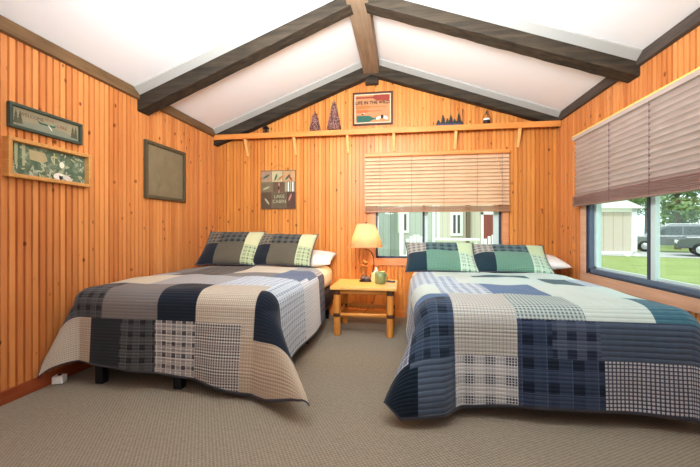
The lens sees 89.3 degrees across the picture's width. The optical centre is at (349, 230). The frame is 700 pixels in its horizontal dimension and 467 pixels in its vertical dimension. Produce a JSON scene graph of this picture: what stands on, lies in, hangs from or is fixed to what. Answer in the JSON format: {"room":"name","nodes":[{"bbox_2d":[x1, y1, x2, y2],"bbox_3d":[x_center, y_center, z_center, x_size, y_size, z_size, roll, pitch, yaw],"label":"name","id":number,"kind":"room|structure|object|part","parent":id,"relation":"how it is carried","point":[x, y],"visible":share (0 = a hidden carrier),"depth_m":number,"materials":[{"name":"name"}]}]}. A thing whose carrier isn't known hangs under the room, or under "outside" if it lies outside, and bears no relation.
{"room":"cabin bedroom","nodes":[
{"label":"cabin bedroom","id":0,"kind":"room"},
{"bbox_2d":[0,32,217,391],"bbox_3d":[-2.273,-0.090,1.670,0.130,2.420,6.442,0,0,8],"label":"wall","id":1,"kind":"structure","parent":0,"point":[58,242],"depth_m":2.70,"materials":[{"name":"brown wood"}]},
{"bbox_2d":[6,101,82,144],"bbox_3d":[-2.078,-0.723,2.442,0.030,0.158,0.505,0,0,8],"label":"framed picture","id":2,"kind":"object","parent":1,"relation":"attached to","point":[18,116],"visible":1,"depth_m":2.40,"materials":[{"name":"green wood"}]},
{"bbox_2d":[13,106,77,140],"bbox_3d":[-2.087,-0.723,2.444,0.009,0.122,0.469,0,0,8],"label":"print","id":3,"kind":"object","parent":2,"relation":"attached to","point":[25,118],"depth_m":2.41},
{"bbox_2d":[2,135,91,187],"bbox_3d":[-2.066,-0.455,2.458,0.050,0.250,0.585,0,0,8],"label":"framed picture","id":4,"kind":"object","parent":1,"relation":"attached to","point":[21,158],"visible":1,"depth_m":2.41,"materials":[{"name":"brown wood"}]},
{"bbox_2d":[13,142,84,182],"bbox_3d":[-2.084,-0.455,2.460,0.011,0.210,0.545,0,0,8],"label":"print","id":5,"kind":"object","parent":4,"relation":"attached to","point":[32,160],"depth_m":2.43},
{"bbox_2d":[0,362,93,405],"bbox_3d":[-2.209,1.028,1.595,0.018,0.085,6.312,0,0,8],"label":"baseboard","id":6,"kind":"structure","parent":1,"relation":"attached to","point":[11,394],"depth_m":2.36,"materials":[{"name":"brown wood"}]},
{"bbox_2d":[0,15,215,136],"bbox_3d":[-2.210,-1.253,1.539,0.032,0.090,6.200,0,0,8],"label":"trim","id":7,"kind":"structure","parent":1,"relation":"attached to","point":[8,27],"depth_m":2.65,"materials":[{"name":"brown wood"}]},
{"bbox_2d":[143,139,185,202],"bbox_3d":[-1.897,-0.587,3.664,0.032,0.555,0.625,0,0,8],"label":"framed picture","id":8,"kind":"object","parent":1,"relation":"attached to","point":[164,167],"visible":1,"depth_m":3.62,"materials":[{"name":"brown wood"}]},
{"bbox_2d":[149,144,182,198],"bbox_3d":[-1.907,-0.587,3.665,0.009,0.495,0.565,0,0,8],"label":"print","id":9,"kind":"object","parent":8,"relation":"attached to","point":[165,163],"depth_m":3.66},
{"bbox_2d":[134,0,332,94],"bbox_3d":[-0.991,-1.648,3.098,1.929,0.798,0.070,0,0,8],"label":"trim","id":10,"kind":"structure","parent":1,"relation":"attached to","point":[308,6],"depth_m":3.10,"materials":[{"name":"grey paint"}]},
{"bbox_2d":[213,61,361,133],"bbox_3d":[-0.794,-1.648,4.432,1.929,0.798,0.068,0,0,8],"label":"trim","id":11,"kind":"structure","parent":1,"relation":"attached to","point":[356,66],"depth_m":4.42,"materials":[{"name":"grey paint"}]},
{"bbox_2d":[0,315,699,466],"bbox_3d":[-0.139,1.130,1.300,4.440,0.120,6.532,0,0,8],"label":"floor","id":12,"kind":"structure","parent":0,"point":[130,419],"depth_m":1.92,"materials":[{"name":"beige carpet"}]},
{"bbox_2d":[52,374,66,384],"bbox_3d":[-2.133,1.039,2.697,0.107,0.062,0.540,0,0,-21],"label":"power adapter","id":13,"kind":"object","parent":12,"relation":"on","point":[59,378],"visible":0.91,"depth_m":2.46,"materials":[{"name":"white plastic"}]},
{"bbox_2d":[95,301,332,389],"bbox_3d":[-1.081,0.975,3.462,1.430,0.190,2.165,0,0,8],"label":"bed","id":14,"kind":"object","parent":12,"relation":"on","point":[101,373],"visible":0.2,"depth_m":2.47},
{"bbox_3d":[-1.745,0.990,2.491,0.060,0.160,0.050,0,0,8],"label":"leg","id":15,"kind":"part","parent":14,"relation":"part of","materials":[{"name":"black wood"}]},
{"bbox_3d":[-1.157,0.990,2.404,0.060,0.160,0.050,0,0,8],"label":"leg","id":16,"kind":"part","parent":14,"relation":"part of","materials":[{"name":"black metal"}]},
{"bbox_3d":[-0.285,0.990,4.308,0.060,0.160,0.050,0,0,8],"label":"leg","id":17,"kind":"part","parent":14,"relation":"part of","materials":[{"name":"black metal"}]},
{"bbox_2d":[325,286,332,306],"bbox_3d":[-1.078,0.787,3.485,1.450,0.185,2.160,0,0,8],"label":"box spring","id":18,"kind":"object","parent":14,"relation":"on","point":[328,293],"visible":0.12,"depth_m":4.16,"materials":[{"name":"grey fabric"}]},
{"bbox_2d":[221,265,331,287],"bbox_3d":[-1.077,0.565,3.490,1.440,0.259,2.150,0,0,8],"label":"mattress","id":19,"kind":"object","parent":18,"relation":"on","point":[327,272],"visible":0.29,"depth_m":4.18,"materials":[{"name":"beige fabric"}]},
{"bbox_2d":[37,266,325,405],"bbox_3d":[-0.990,0.712,2.988,1.961,0.654,1.848,0,0,8],"label":"quilt","id":20,"kind":"object","parent":19,"relation":"on","point":[235,330],"visible":1,"depth_m":2.38,"materials":[{"name":"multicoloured fabric"}]},
{"bbox_2d":[195,231,265,265],"bbox_3d":[-1.358,0.202,4.062,0.689,0.377,0.352,0,0,6],"label":"throw pillow","id":21,"kind":"object","parent":20,"relation":"on","point":[221,248],"visible":0.97,"depth_m":3.97,"materials":[{"name":"multicoloured fabric"}]},
{"bbox_2d":[253,233,318,266],"bbox_3d":[-0.742,0.215,3.990,0.714,0.360,0.351,0,0,9],"label":"throw pillow","id":22,"kind":"object","parent":20,"relation":"on","point":[272,249],"visible":0.95,"depth_m":3.90,"materials":[{"name":"fabric"}]},
{"bbox_2d":[290,250,336,266],"bbox_3d":[-0.547,0.334,4.245,0.720,0.184,0.430,0,0,8],"label":"bed pillow","id":23,"kind":"object","parent":19,"relation":"on","point":[319,258],"visible":0.38,"depth_m":4.08,"materials":[{"name":"white fabric"}]},
{"bbox_2d":[330,279,396,337],"bbox_3d":[0.169,0.820,3.821,0.670,0.500,0.590,0,0,8],"label":"nightstand","id":24,"kind":"object","parent":12,"relation":"on","point":[344,287],"visible":1,"depth_m":3.59,"materials":[{"name":"brown wood"}]},
{"bbox_3d":[-0.132,0.836,3.628,0.072,0.468,0.071,0,0,8],"label":"leg","id":25,"kind":"part","parent":24,"relation":"part of","materials":[{"name":"brown wood"}]},
{"bbox_3d":[-0.064,0.836,4.093,0.072,0.468,0.071,0,0,8],"label":"leg","id":26,"kind":"part","parent":24,"relation":"part of","materials":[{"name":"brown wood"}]},
{"bbox_3d":[0.135,0.628,3.589,0.540,0.043,0.044,0,0,8],"label":"rail","id":27,"kind":"part","parent":24,"relation":"part of","materials":[{"name":"brown wood"}]},
{"bbox_3d":[0.135,0.862,3.589,0.540,0.039,0.040,0,0,8],"label":"rail","id":28,"kind":"part","parent":24,"relation":"part of","materials":[{"name":"brown wood"}]},
{"bbox_2d":[349,222,382,312],"bbox_3d":[0.163,0.484,4.082,0.383,1.157,0.656,0,0,-6],"label":"table lamp","id":29,"kind":"object","parent":24,"relation":"on","point":[365,235],"visible":0.98,"depth_m":3.84,"materials":[{"name":"beige fabric"}]},
{"bbox_3d":[0.178,0.058,3.946,0.376,0.255,0.376,0,0,8],"label":"lamp shade","id":30,"kind":"part","parent":29,"relation":"part of","materials":[{"name":"white"}]},
{"bbox_3d":[0.203,0.862,4.054,0.540,0.039,0.040,0,0,8],"label":"rail","id":31,"kind":"part","parent":24,"relation":"part of","materials":[{"name":"brown wood"}]},
{"bbox_2d":[371,267,377,281],"bbox_3d":[0.291,0.489,3.929,0.100,0.163,0.100,0,0,8],"label":"tissue box","id":32,"kind":"object","parent":24,"relation":"on","point":[373,273],"visible":0.48,"depth_m":3.89,"materials":[{"name":"beige cardboard"}]},
{"bbox_2d":[375,271,387,283],"bbox_3d":[0.334,0.506,3.773,0.138,0.128,0.114,0,0,3],"label":"mug","id":33,"kind":"object","parent":24,"relation":"on","point":[380,276],"visible":1,"depth_m":3.73,"materials":[{"name":"green ceramic"}]},
{"bbox_3d":[0.402,0.836,3.549,0.072,0.468,0.071,0,0,8],"label":"leg","id":34,"kind":"part","parent":24,"relation":"part of","materials":[{"name":"brown wood"}]},
{"bbox_3d":[0.471,0.836,4.014,0.072,0.468,0.071,0,0,8],"label":"leg","id":35,"kind":"part","parent":24,"relation":"part of","materials":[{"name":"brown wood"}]},
{"bbox_2d":[0,0,699,127],"bbox_3d":[-0.140,-1.723,1.295,4.460,0.966,6.562,0,0,8],"label":"ceiling","id":36,"kind":"structure","parent":0,"point":[133,41],"depth_m":2.94,"materials":[{"name":"white paint"}]},
{"bbox_2d":[346,0,378,73],"bbox_3d":[-0.186,-2.004,1.296,0.186,0.192,6.311,0,0,8],"label":"ridge beam","id":37,"kind":"structure","parent":36,"relation":"attached to","point":[362,22],"depth_m":3.49,"materials":[{"name":"brown wood"}]},
{"bbox_2d":[214,65,558,146],"bbox_3d":[0.312,-1.601,4.357,4.200,0.993,0.108,0,0,8],"label":"ceiling beam","id":38,"kind":"object","parent":36,"relation":"attached to","point":[357,77],"visible":0.7,"depth_m":4.32,"materials":[{"name":"brown wood"}]},
{"bbox_2d":[137,0,639,115],"bbox_3d":[0.119,-1.601,3.049,4.200,0.994,0.153,0,0,8],"label":"ceiling beam","id":39,"kind":"object","parent":36,"relation":"attached to","point":[542,48],"visible":0.82,"depth_m":2.97,"materials":[{"name":"brown wood"}]},
{"bbox_2d":[218,80,556,309],"bbox_3d":[0.330,-0.488,4.477,4.440,3.216,0.130,0,0,8],"label":"wall","id":40,"kind":"structure","parent":0,"point":[330,180],"depth_m":4.46,"materials":[{"name":"brown wood"}]},
{"bbox_2d":[261,164,295,208],"bbox_3d":[-0.926,-0.565,4.585,0.465,0.581,0.023,0,0,8],"label":"print","id":41,"kind":"object","parent":40,"relation":"attached to","point":[278,187],"visible":1,"depth_m":4.57,"materials":[{"name":"green paint"}]},
{"bbox_2d":[329,308,406,317],"bbox_3d":[0.319,1.028,4.404,4.200,0.085,0.018,0,0,8],"label":"baseboard","id":42,"kind":"structure","parent":40,"relation":"attached to","point":[398,313],"depth_m":4.40,"materials":[{"name":"orange wood"}]},
{"bbox_2d":[365,76,378,85],"bbox_3d":[0.270,-1.855,4.382,0.160,0.105,0.075,0,0,8],"label":"support block","id":43,"kind":"object","parent":40,"relation":"attached to","point":[372,80],"visible":0.77,"depth_m":4.35,"materials":[{"name":"brown wood"}]},
{"bbox_2d":[353,91,392,125],"bbox_3d":[0.281,-1.513,4.407,0.500,0.410,0.022,0,0,8],"label":"framed sign","id":44,"kind":"object","parent":40,"relation":"attached to","point":[369,108],"visible":1,"depth_m":4.41,"materials":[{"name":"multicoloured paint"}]},
{"bbox_2d":[214,120,560,155],"bbox_3d":[0.310,-1.102,4.347,4.180,0.264,0.132,0,0,8],"label":"wall shelf","id":45,"kind":"object","parent":40,"relation":"attached to","point":[557,123],"visible":1,"depth_m":4.26,"materials":[{"name":"orange wood"}]},
{"bbox_2d":[263,124,268,132],"bbox_3d":[-1.078,-1.295,4.548,0.085,0.131,0.085,0,0,31],"label":"lantern","id":46,"kind":"object","parent":45,"relation":"on","point":[264,127],"visible":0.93,"depth_m":4.54,"materials":[{"name":"brown metal"}]},
{"bbox_2d":[309,112,320,130],"bbox_3d":[-0.438,-1.365,4.447,0.154,0.270,0.151,0,0,8],"label":"cone tree","id":47,"kind":"object","parent":45,"relation":"on","point":[315,125],"visible":0.98,"depth_m":4.42,"materials":[{"name":"brown metal"}]},
{"bbox_2d":[327,101,340,129],"bbox_3d":[-0.198,-1.433,4.411,0.187,0.405,0.184,0,0,8],"label":"cone tree","id":48,"kind":"object","parent":45,"relation":"on","point":[334,122],"visible":0.98,"depth_m":4.37,"materials":[{"name":"brown metal"}]},
{"bbox_2d":[436,109,462,124],"bbox_3d":[1.182,-1.330,4.210,0.336,0.200,0.036,0,0,8],"label":"ornament","id":49,"kind":"object","parent":45,"relation":"on","point":[450,121],"visible":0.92,"depth_m":4.20,"materials":[{"name":"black metal"}]},
{"bbox_2d":[482,111,490,123],"bbox_3d":[1.597,-1.318,4.148,0.079,0.176,0.079,0,0,44],"label":"ornament","id":50,"kind":"object","parent":45,"relation":"on","point":[485,120],"visible":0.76,"depth_m":4.12,"materials":[{"name":"brown metal"}]},
{"bbox_2d":[483,118,489,123],"bbox_3d":[1.597,-1.272,4.148,0.080,0.076,0.080,0,0,8],"label":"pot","id":51,"kind":"object","parent":50,"relation":"on","point":[486,120],"depth_m":4.12,"materials":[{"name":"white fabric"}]},
{"bbox_2d":[365,149,509,212],"bbox_3d":[1.021,-0.583,4.252,1.690,0.725,0.074,0,0,8],"label":"window blind","id":52,"kind":"object","parent":40,"relation":"attached to","point":[424,181],"visible":1,"depth_m":4.25,"materials":[{"name":"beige wood"}]},
{"bbox_3d":[0.741,-0.570,4.272,0.003,0.680,0.004,0,0,8],"label":"ladder cord","id":53,"kind":"part","parent":52,"relation":"part of","materials":[{"name":"fabric"}]},
{"bbox_3d":[1.022,-0.922,4.258,1.690,0.045,0.060,0,0,8],"label":"head rail","id":54,"kind":"part","parent":52,"relation":"part of","materials":[{"name":"orange wood"}]},
{"bbox_3d":[1.022,-0.253,4.258,1.690,0.066,0.054,0,0,8],"label":"rail","id":55,"kind":"part","parent":52,"relation":"part of","materials":[{"name":"beige wood"}]},
{"bbox_2d":[370,205,508,265],"bbox_3d":[1.069,-0.253,4.354,1.629,1.375,0.138,0,0,8],"label":"window","id":56,"kind":"structure","parent":40,"relation":"in","point":[500,219],"depth_m":4.36,"materials":[{"name":"brown wood"}]},
{"bbox_3d":[0.911,-0.263,4.399,0.024,1.175,0.055,0,0,8],"label":"meeting rail","id":57,"kind":"part","parent":56,"relation":"part of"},
{"bbox_2d":[557,26,699,322],"bbox_3d":[2.011,-0.100,1.039,0.130,2.440,6.442,0,0,8],"label":"wall","id":58,"kind":"structure","parent":0,"point":[682,57],"depth_m":3.36,"materials":[{"name":"brown wood"}]},
{"bbox_2d":[379,58,560,116],"bbox_3d":[1.347,-1.665,4.117,2.021,0.783,0.068,0,0,8],"label":"trim","id":59,"kind":"structure","parent":58,"relation":"attached to","point":[423,74],"depth_m":4.10,"materials":[{"name":"grey paint"}]},
{"bbox_2d":[405,0,641,60],"bbox_3d":[1.151,-1.665,2.782,2.021,0.783,0.070,0,0,8],"label":"trim","id":60,"kind":"structure","parent":58,"relation":"attached to","point":[609,47],"depth_m":2.74,"materials":[{"name":"grey paint"}]},
{"bbox_2d":[558,7,699,120],"bbox_3d":[1.913,-1.276,0.931,0.032,0.087,6.200,0,0,8],"label":"trim","id":61,"kind":"structure","parent":58,"relation":"attached to","point":[692,21],"depth_m":2.51,"materials":[{"name":"brown wood"}]},
{"bbox_2d":[572,67,699,206],"bbox_3d":[2.057,-0.403,2.193,0.076,1.066,2.740,0,0,8],"label":"window blind","id":62,"kind":"object","parent":58,"relation":"attached to","point":[650,147],"visible":1,"depth_m":2.52,"materials":[{"name":"grey wood"}]},
{"bbox_3d":[2.132,-0.565,2.920,0.007,0.650,0.012,0,0,8],"label":"ladder cord","id":63,"kind":"part","parent":62,"relation":"part of","materials":[{"name":"brown fabric"}]},
{"bbox_3d":[2.059,-0.908,2.193,0.068,0.036,2.740,0,0,8],"label":"head rail","id":64,"kind":"part","parent":62,"relation":"part of","materials":[{"name":"grey wood"}]},
{"bbox_3d":[2.055,-0.242,2.194,0.056,0.014,2.740,0,0,8],"label":"rail","id":65,"kind":"part","parent":62,"relation":"part of","materials":[{"name":"brown wood"}]},
{"bbox_3d":[2.062,-0.565,2.445,0.007,0.650,0.012,0,0,8],"label":"ladder cord","id":66,"kind":"part","parent":62,"relation":"part of","materials":[{"name":"brown fabric"}]},
{"bbox_2d":[580,196,699,313],"bbox_3d":[2.152,-0.230,2.157,0.118,1.460,2.765,0,0,8],"label":"window","id":67,"kind":"structure","parent":58,"relation":"in","point":[686,296],"depth_m":2.68,"materials":[{"name":"brown wood"}]},
{"bbox_3d":[2.170,-0.247,2.154,0.060,1.225,2.495,0,0,8],"label":"sash","id":68,"kind":"part","parent":67,"relation":"part of","materials":[{"name":"white plastic"}]},
{"bbox_3d":[2.223,-0.252,2.610,0.050,1.233,0.023,0,0,8],"label":"meeting rail","id":69,"kind":"part","parent":67,"relation":"part of","materials":[{"name":"black metal"}]},
{"label":"outside","id":70,"kind":"structure","parent":0,"visible":0},
{"bbox_2d":[602,251,699,258],"bbox_3d":[22.209,1.350,16.941,22.847,0.020,5.600,0,0,32],"label":"gravel road","id":71,"kind":"structure","parent":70,"point":[643,254],"depth_m":19.55,"materials":[{"name":"grey gravel"}]},
{"bbox_2d":[602,200,644,253],"bbox_3d":[14.393,-0.430,22.389,4.700,3.600,4.700,0,0,1],"label":"cabin","id":72,"kind":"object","parent":71,"relation":"on","point":[619,218],"visible":0.31,"depth_m":20.37,"materials":[{"name":"beige"}]},
{"bbox_3d":[14.380,0.060,20.359,4.140,2.620,0.060,0,0,1],"label":"white trim","id":73,"kind":"part","parent":72,"relation":"part of","materials":[{"name":"white wood"}]},
{"bbox_2d":[637,223,699,251],"bbox_3d":[19.999,0.464,21.924,4.710,1.752,1.890,0,0,34],"label":"car","id":74,"kind":"object","parent":71,"relation":"on","point":[668,233],"visible":0.66,"depth_m":21.38,"materials":[{"name":"paint"}]},
{"bbox_3d":[20.590,-0.375,21.522,2.001,0.073,1.250,0,0,34],"label":"roof rail","id":75,"kind":"part","parent":74,"relation":"part of","materials":[{"name":"silver metal"}]},
{"bbox_2d":[674,236,699,256],"bbox_3d":[19.244,0.464,17.488,4.710,1.752,1.890,0,0,40],"label":"car","id":76,"kind":"object","parent":71,"relation":"on","point":[691,242],"visible":1,"depth_m":17.99,"materials":[{"name":"paint"}]},
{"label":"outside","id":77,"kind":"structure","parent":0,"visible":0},
{"bbox_2d":[602,245,699,284],"bbox_3d":[15.335,1.420,35.448,100.000,0.100,65.388,0,0,8],"label":"lawn","id":78,"kind":"structure","parent":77,"point":[687,270],"depth_m":13.76,"materials":[{"name":"green plant"}]},
{"bbox_2d":[399,206,402,255],"bbox_3d":[1.302,-0.080,8.966,0.100,2.900,0.120,0,0,8],"label":"porch post","id":79,"kind":"object","parent":78,"relation":"on","point":[400,213],"visible":0.29,"depth_m":8.91,"materials":[{"name":"white wood"}]},
{"bbox_2d":[379,206,435,255],"bbox_3d":[2.144,-0.405,16.084,2.990,3.549,6.250,0,0,8],"label":"cabin","id":80,"kind":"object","parent":78,"relation":"on","point":[388,221],"visible":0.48,"depth_m":13.75,"materials":[{"name":"green"}]},
{"bbox_3d":[2.080,-0.310,13.835,0.240,0.640,0.020,0,0,8],"label":"pane","id":81,"kind":"part","parent":80,"relation":"part of","materials":[{"name":"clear glass"}]},
{"bbox_3d":[1.817,-0.080,13.868,2.990,2.900,0.030,0,0,8],"label":"corner trim","id":82,"kind":"part","parent":80,"relation":"part of","materials":[{"name":"white wood"}]},
{"bbox_2d":[403,235,421,255],"bbox_3d":[1.670,0.741,8.447,0.678,1.258,0.598,0,0,-9],"label":"garden chair","id":83,"kind":"object","parent":78,"relation":"on","point":[412,238],"visible":0.14,"depth_m":8.69,"materials":[{"name":"white plastic"}]},
{"bbox_2d":[435,238,479,243],"bbox_3d":[2.584,0.785,8.615,0.960,1.170,0.700,0,0,8],"label":"garden table","id":84,"kind":"object","parent":78,"relation":"on","point":[471,240],"visible":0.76,"depth_m":8.31,"materials":[{"name":"white plastic"}]},
{"bbox_2d":[436,205,492,243],"bbox_3d":[6.325,-0.711,15.746,5.320,4.162,5.700,0,0,8],"label":"cabin","id":85,"kind":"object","parent":78,"relation":"on","point":[479,225],"visible":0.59,"depth_m":13.47,"materials":[{"name":"beige wood"}]},
{"bbox_3d":[5.958,-0.130,13.258,5.320,3.000,0.030,0,0,8],"label":"corner trim","id":86,"kind":"part","parent":85,"relation":"part of","materials":[{"name":"white wood"}]},
{"bbox_3d":[4.069,-0.230,13.541,0.260,0.700,0.020,0,0,8],"label":"pane","id":87,"kind":"part","parent":85,"relation":"part of","materials":[{"name":"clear glass"}]},
{"bbox_3d":[5.223,0.340,13.351,0.560,2.060,0.060,0,0,8],"label":"door casing","id":88,"kind":"part","parent":85,"relation":"part of","materials":[{"name":"white wood"}]},
{"bbox_3d":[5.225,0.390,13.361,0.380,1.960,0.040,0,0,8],"label":"door","id":89,"kind":"part","parent":85,"relation":"part of","materials":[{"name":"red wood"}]},
{"bbox_2d":[484,235,492,243],"bbox_3d":[3.425,0.741,8.491,0.678,1.258,0.598,0,0,31],"label":"garden chair","id":90,"kind":"object","parent":78,"relation":"on","point":[489,237],"visible":0.06,"depth_m":8.77,"materials":[{"name":"white plastic"}]},
{"bbox_2d":[628,195,693,234],"bbox_3d":[27.935,-4.051,33.518,6.338,10.847,6.197,0,0,23],"label":"leafy tree","id":91,"kind":"object","parent":78,"relation":"on","point":[640,201],"visible":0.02,"depth_m":33.61,"materials":[{"name":"plant"}]},
{"bbox_2d":[660,191,699,249],"bbox_3d":[23.270,-2.547,25.374,6.496,7.842,5.543,0,0,8],"label":"leafy tree","id":92,"kind":"object","parent":78,"relation":"on","point":[680,205],"visible":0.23,"depth_m":25.19,"materials":[{"name":"green plant"}]},
{"bbox_3d":[1.315,0.788,3.091,1.480,0.185,2.180,0,0,8],"label":"box spring","id":93,"kind":"object","parent":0,"visible":0},
{"bbox_3d":[1.316,0.580,3.096,1.470,0.229,2.170,0,0,8],"label":"mattress","id":94,"kind":"object","parent":93,"relation":"on","visible":0},
{"bbox_2d":[473,244,554,273],"bbox_3d":[1.654,0.294,3.686,0.773,0.290,0.388,0,0,11],"label":"throw pillow","id":95,"kind":"object","parent":94,"relation":"on","point":[491,258],"visible":0.91,"depth_m":3.59,"materials":[{"name":"green fabric"}]},
{"bbox_2d":[383,272,699,423],"bbox_3d":[1.169,0.735,2.683,1.745,0.648,1.792,0,0,8],"label":"quilt","id":96,"kind":"object","parent":94,"relation":"on","point":[531,341],"visible":1,"depth_m":1.97,"materials":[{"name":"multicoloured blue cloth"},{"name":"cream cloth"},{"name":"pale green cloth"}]},
{"bbox_2d":[405,242,479,272],"bbox_3d":[0.958,0.283,3.762,0.739,0.302,0.374,0,0,8],"label":"throw pillow","id":97,"kind":"object","parent":96,"relation":"on","point":[421,256],"visible":0.98,"depth_m":3.67,"materials":[{"name":"green fabric"}]},
{"bbox_2d":[545,254,571,269],"bbox_3d":[1.937,0.340,3.879,0.740,0.177,0.433,0,0,8],"label":"bed pillow","id":98,"kind":"object","parent":94,"relation":"on","point":[555,263],"visible":0.18,"depth_m":3.66,"materials":[{"name":"white fabric"}]}
]}

